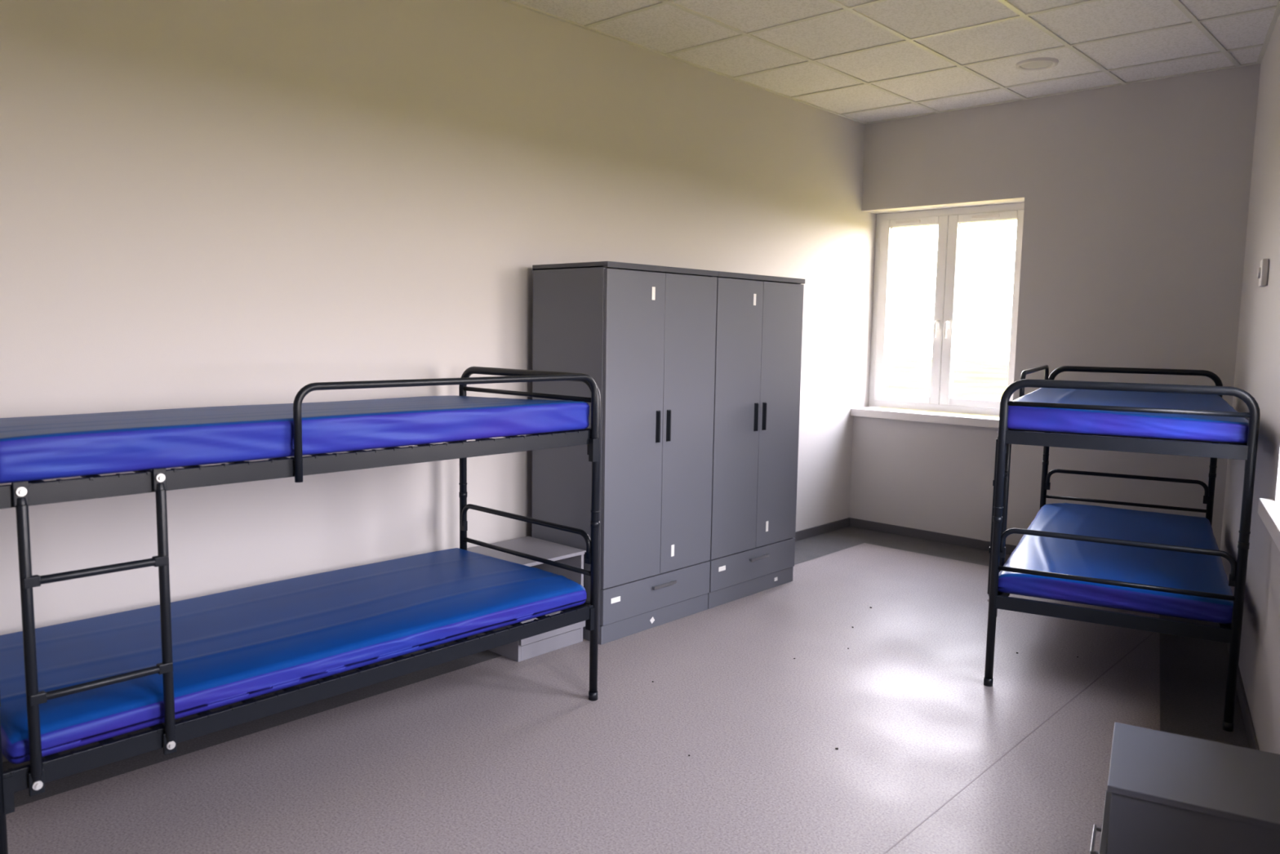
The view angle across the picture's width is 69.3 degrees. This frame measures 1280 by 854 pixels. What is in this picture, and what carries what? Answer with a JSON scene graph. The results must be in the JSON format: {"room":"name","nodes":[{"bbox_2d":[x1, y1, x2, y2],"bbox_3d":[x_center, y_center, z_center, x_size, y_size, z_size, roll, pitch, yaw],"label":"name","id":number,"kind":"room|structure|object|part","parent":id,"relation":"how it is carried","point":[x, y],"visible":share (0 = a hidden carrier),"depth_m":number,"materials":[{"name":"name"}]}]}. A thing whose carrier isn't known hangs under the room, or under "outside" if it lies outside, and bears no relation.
{"room":"dormitory room","nodes":[
{"label":"dormitory room","id":0,"kind":"room"},
{"bbox_2d":[0,0,877,635],"bbox_3d":[-1.062,-0.491,4.255,0.377,3.239,8.150,6,8,43],"label":"wall","id":1,"kind":"structure","parent":0,"point":[204,203],"depth_m":3.77,"materials":[{"name":"paint"}]},
{"bbox_2d":[2,517,849,762],"bbox_3d":[-0.997,0.963,4.216,0.012,0.067,7.556,6,8,43],"label":"baseboard","id":2,"kind":"structure","parent":1,"relation":"attached to","point":[830,526],"depth_m":6.66,"materials":[{"name":"grey plastic"}]},
{"bbox_2d":[5,542,1159,853],"bbox_3d":[0.559,1.246,2.786,4.271,0.145,7.556,6,8,43],"label":"floor","id":3,"kind":"structure","parent":0,"point":[501,754],"depth_m":3.20,"materials":[{"name":"plastic"}]},
{"bbox_2d":[0,366,600,853],"bbox_3d":[-1.145,0.463,3.141,0.900,1.283,1.997,6,8,43],"label":"bunk bed","id":4,"kind":"object","parent":3,"relation":"on","point":[64,686],"visible":1,"depth_m":2.76,"materials":[{"name":"black metal"}]},
{"bbox_3d":[-1.155,0.665,3.168,0.852,0.102,1.911,6,8,43],"label":"mattress","id":5,"kind":"part","parent":4,"relation":"part of","materials":[{"name":"blue plastic"}]},
{"bbox_3d":[-1.143,-0.019,3.096,0.852,0.112,1.911,6,8,43],"label":"mattress","id":6,"kind":"part","parent":4,"relation":"part of","materials":[{"name":"blue plastic"}]},
{"bbox_3d":[-0.571,0.003,3.063,0.023,0.333,1.202,6,8,43],"label":"guard rail","id":7,"kind":"part","parent":4,"relation":"part of","materials":[{"name":"black metal"}]},
{"bbox_2d":[466,536,586,662],"bbox_3d":[-0.527,0.781,4.271,0.438,0.432,0.400,6,8,43],"label":"nightstand","id":8,"kind":"object","parent":3,"relation":"on","point":[518,651],"visible":0.3,"depth_m":4.21,"materials":[{"name":"grey laminate"}]},
{"bbox_3d":[-0.388,0.853,4.148,0.016,0.168,0.386,6,8,43],"label":"drawer","id":9,"kind":"part","parent":8,"relation":"part of","materials":[{"name":"grey laminate"}]},
{"bbox_3d":[-0.375,0.822,4.132,0.020,0.012,0.145,6,8,43],"label":"drawer pull","id":10,"kind":"part","parent":8,"relation":"part of","materials":[{"name":"silver metal"}]},
{"bbox_2d":[532,261,718,644],"bbox_3d":[-0.067,0.091,4.617,0.526,1.746,0.787,6,8,43],"label":"wardrobe","id":11,"kind":"object","parent":3,"relation":"on","point":[645,335],"visible":0.94,"depth_m":4.38,"materials":[{"name":"metal"}]},
{"bbox_3d":[-0.060,-0.764,4.532,0.509,0.026,0.787,6,8,43],"label":"panel","id":12,"kind":"part","parent":11,"relation":"part of","materials":[{"name":"grey"}]},
{"bbox_3d":[-0.030,0.008,4.306,0.019,1.451,0.389,6,8,43],"label":"door","id":13,"kind":"part","parent":11,"relation":"part of","materials":[{"name":"metal"}]},
{"bbox_3d":[0.090,0.805,4.534,0.019,0.168,0.781,6,8,43],"label":"drawer","id":14,"kind":"part","parent":11,"relation":"part of","materials":[{"name":"laminate"}]},
{"bbox_3d":[0.118,0.772,4.529,0.023,0.014,0.162,6,8,43],"label":"drawer pull","id":15,"kind":"part","parent":11,"relation":"part of","materials":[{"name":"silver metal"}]},
{"bbox_3d":[0.237,-0.018,4.591,0.019,1.451,0.389,6,8,43],"label":"door","id":16,"kind":"part","parent":11,"relation":"part of","materials":[{"name":"metal"}]},
{"bbox_2d":[2,526,1249,807],"bbox_3d":[0.560,1.173,2.778,4.271,0.001,7.556,6,8,43],"label":"trim","id":17,"kind":"structure","parent":3,"relation":"on","point":[1193,671],"depth_m":3.77,"materials":[{"name":"plastic"}]},
{"bbox_2d":[707,271,804,608],"bbox_3d":[0.471,0.039,5.192,0.526,1.746,0.787,6,8,43],"label":"wardrobe","id":18,"kind":"object","parent":3,"relation":"on","point":[759,317],"visible":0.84,"depth_m":5.00,"materials":[{"name":"metal"}]},
{"bbox_3d":[0.508,-0.044,4.881,0.019,1.451,0.389,6,8,43],"label":"door","id":19,"kind":"part","parent":18,"relation":"part of","materials":[{"name":"metal"}]},
{"bbox_3d":[0.629,0.752,5.109,0.019,0.168,0.781,6,8,43],"label":"drawer","id":20,"kind":"part","parent":18,"relation":"part of","materials":[{"name":"laminate"}]},
{"bbox_3d":[0.656,0.720,5.104,0.023,0.014,0.162,6,8,43],"label":"drawer pull","id":21,"kind":"part","parent":18,"relation":"part of","materials":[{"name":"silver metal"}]},
{"bbox_3d":[0.479,-0.816,5.108,0.509,0.026,0.787,6,8,43],"label":"panel","id":22,"kind":"part","parent":18,"relation":"part of","materials":[{"name":"grey"}]},
{"bbox_3d":[0.775,-0.070,5.166,0.019,1.451,0.389,6,8,43],"label":"door","id":23,"kind":"part","parent":18,"relation":"part of","materials":[{"name":"metal"}]},
{"bbox_2d":[652,606,1078,755],"bbox_3d":[0.978,1.040,4.090,2.412,0.003,1.035,-4,8,-37],"label":"debris","id":24,"kind":"object","parent":3,"relation":"on","point":[870,606],"visible":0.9,"depth_m":4.12,"materials":[{"name":"grey"}]},
{"bbox_2d":[882,631,1154,853],"bbox_3d":[0.571,1.206,2.472,0.004,0.001,7.121,6,8,43],"label":"trim","id":25,"kind":"structure","parent":3,"relation":"on","point":[995,762],"depth_m":3.18,"materials":[{"name":"grey"}]},
{"bbox_2d":[983,364,1260,731],"bbox_3d":[2.295,0.381,4.444,0.900,1.283,1.997,4,7,29],"label":"bunk bed","id":26,"kind":"object","parent":3,"relation":"on","point":[1153,562],"visible":1,"depth_m":3.71,"materials":[{"name":"black metal"}]},
{"bbox_3d":[2.098,-0.150,4.920,0.023,0.333,1.202,4,7,29],"label":"guard rail","id":27,"kind":"part","parent":26,"relation":"part of","materials":[{"name":"black metal"}]},
{"bbox_3d":[2.300,0.584,4.462,0.851,0.102,1.910,4,7,29],"label":"mattress","id":28,"kind":"part","parent":26,"relation":"part of","materials":[{"name":"blue plastic"}]},
{"bbox_3d":[2.310,-0.099,4.390,0.852,0.110,1.911,4,7,29],"label":"mattress","id":29,"kind":"part","parent":26,"relation":"part of","materials":[{"name":"blue plastic"}]},
{"bbox_2d":[1089,722,1279,853],"bbox_3d":[1.327,1.028,2.218,0.438,0.432,0.400,4,7,29],"label":"nightstand","id":30,"kind":"object","parent":3,"relation":"on","point":[1166,793],"visible":1,"depth_m":2.11,"materials":[{"name":"laminate"}]},
{"bbox_3d":[1.145,1.038,2.321,0.020,0.012,0.145,4,7,29],"label":"drawer pull","id":31,"kind":"part","parent":30,"relation":"part of","materials":[{"name":"silver metal"}]},
{"bbox_3d":[1.160,1.072,2.316,0.016,0.168,0.386,4,7,29],"label":"drawer","id":32,"kind":"part","parent":30,"relation":"part of","materials":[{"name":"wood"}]},
{"bbox_2d":[511,0,1278,122],"bbox_3d":[0.608,-1.831,2.461,4.271,0.145,7.556,6,8,43],"label":"ceiling","id":33,"kind":"structure","parent":0,"point":[664,28],"depth_m":4.75,"materials":[{"name":"tile"}]},
{"bbox_2d":[1015,57,1058,71],"bbox_3d":[2.198,-2.006,5.126,0.220,0.016,0.220,6,8,43],"label":"recessed light","id":34,"kind":"object","parent":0,"point":[1034,64],"depth_m":5.12,"materials":[{"name":"white plastic"}]},
{"bbox_2d":[848,63,1260,550],"bbox_3d":[2.638,-0.628,6.114,2.494,3.239,0.377,6,8,43],"label":"wall","id":35,"kind":"structure","parent":0,"point":[1135,197],"depth_m":5.70,"materials":[{"name":"paint"}]},
{"bbox_2d":[850,406,999,428],"bbox_3d":[2.091,-0.070,6.547,1.201,0.057,0.276,6,8,43],"label":"sill","id":36,"kind":"structure","parent":35,"relation":"attached to","point":[960,419],"depth_m":6.48,"materials":[{"name":"white"}]},
{"bbox_2d":[849,517,1017,554],"bbox_3d":[2.448,0.814,6.156,2.400,0.067,0.012,6,8,43],"label":"baseboard","id":37,"kind":"structure","parent":35,"relation":"attached to","point":[855,522],"depth_m":6.54,"materials":[{"name":"grey plastic"}]},
{"bbox_2d":[868,202,1024,416],"bbox_3d":[2.199,-0.824,6.592,1.172,1.436,0.065,6,8,43],"label":"frame","id":38,"kind":"object","parent":35,"relation":"attached to","point":[1019,206],"visible":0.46,"depth_m":6.75,"materials":[{"name":"white plastic"}]},
{"bbox_2d":[873,209,1023,408],"bbox_3d":[2.166,-0.821,6.557,1.070,1.334,0.118,6,8,43],"label":"sash","id":39,"kind":"object","parent":35,"relation":"attached to","point":[948,225],"depth_m":6.57,"materials":[{"name":"white plastic"}]},
{"bbox_3d":[2.134,-0.693,6.557,0.103,0.126,0.057,6,8,43],"label":"handles","id":40,"kind":"part","parent":39,"relation":"part of","materials":[{"name":"white plastic"}]},
{"bbox_2d":[895,213,999,224],"bbox_3d":[2.148,-1.458,6.507,0.759,0.020,0.008,6,8,43],"label":"vents","id":41,"kind":"object","parent":39,"relation":"attached to","point":[987,215],"visible":1,"depth_m":6.36,"materials":[{"name":"white"}]},
{"bbox_2d":[884,218,1017,400],"bbox_3d":[2.185,-0.823,6.577,0.934,1.226,0.012,6,8,43],"label":"gaskets","id":42,"kind":"object","parent":39,"relation":"attached to","point":[1015,219],"visible":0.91,"depth_m":6.59,"materials":[{"name":"grey"}]},
{"bbox_2d":[1220,13,1279,754],"bbox_3d":[1.616,-0.178,1.698,0.377,3.239,7.830,4,7,29],"label":"wall","id":43,"kind":"structure","parent":0,"point":[1257,367],"depth_m":3.81,"materials":[{"name":"paint"}]},
{"bbox_2d":[501,0,1276,124],"bbox_3d":[0.561,-1.761,2.511,4.146,0.009,7.556,6,8,43],"label":"grid","id":44,"kind":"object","parent":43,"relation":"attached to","point":[1178,3],"depth_m":4.87,"materials":[{"name":"silver metal"}]},
{"bbox_2d":[1226,642,1259,750],"bbox_3d":[1.437,1.240,1.968,0.014,0.067,7.772,4,7,29],"label":"baseboard","id":45,"kind":"structure","parent":43,"relation":"attached to","point":[1252,740],"depth_m":3.48,"materials":[{"name":"grey plastic"}]},
{"bbox_2d":[1257,258,1269,287],"bbox_3d":[2.673,-0.661,3.973,0.034,0.116,0.093,4,7,29],"label":"wall thermostat","id":46,"kind":"object","parent":43,"relation":"attached to","point":[1263,271],"visible":1,"depth_m":3.93,"materials":[{"name":"white plastic"}]},
{"bbox_2d":[1256,0,1279,63],"bbox_3d":[1.480,-1.657,1.664,0.027,0.009,7.772,4,7,29],"label":"trim","id":47,"kind":"structure","parent":43,"relation":"attached to","point":[1277,11],"depth_m":4.53,"materials":[{"name":"silver metal"}]},
{"bbox_2d":[1257,497,1279,551],"bbox_3d":[1.996,0.340,2.652,0.276,0.057,1.276,4,7,29],"label":"sill","id":48,"kind":"structure","parent":43,"relation":"attached to","point":[1268,509],"depth_m":3.00,"materials":[{"name":"white"}]},
{"label":"outside","id":49,"kind":"structure","parent":0,"visible":0},
{"bbox_2d":[885,356,1008,416],"bbox_3d":[-2.597,1.647,2.580,140.000,0.001,140.000,6,8,43],"label":"ground","id":50,"kind":"structure","parent":49,"point":[972,379],"depth_m":41.70,"materials":[{"name":"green plant"}]}
]}

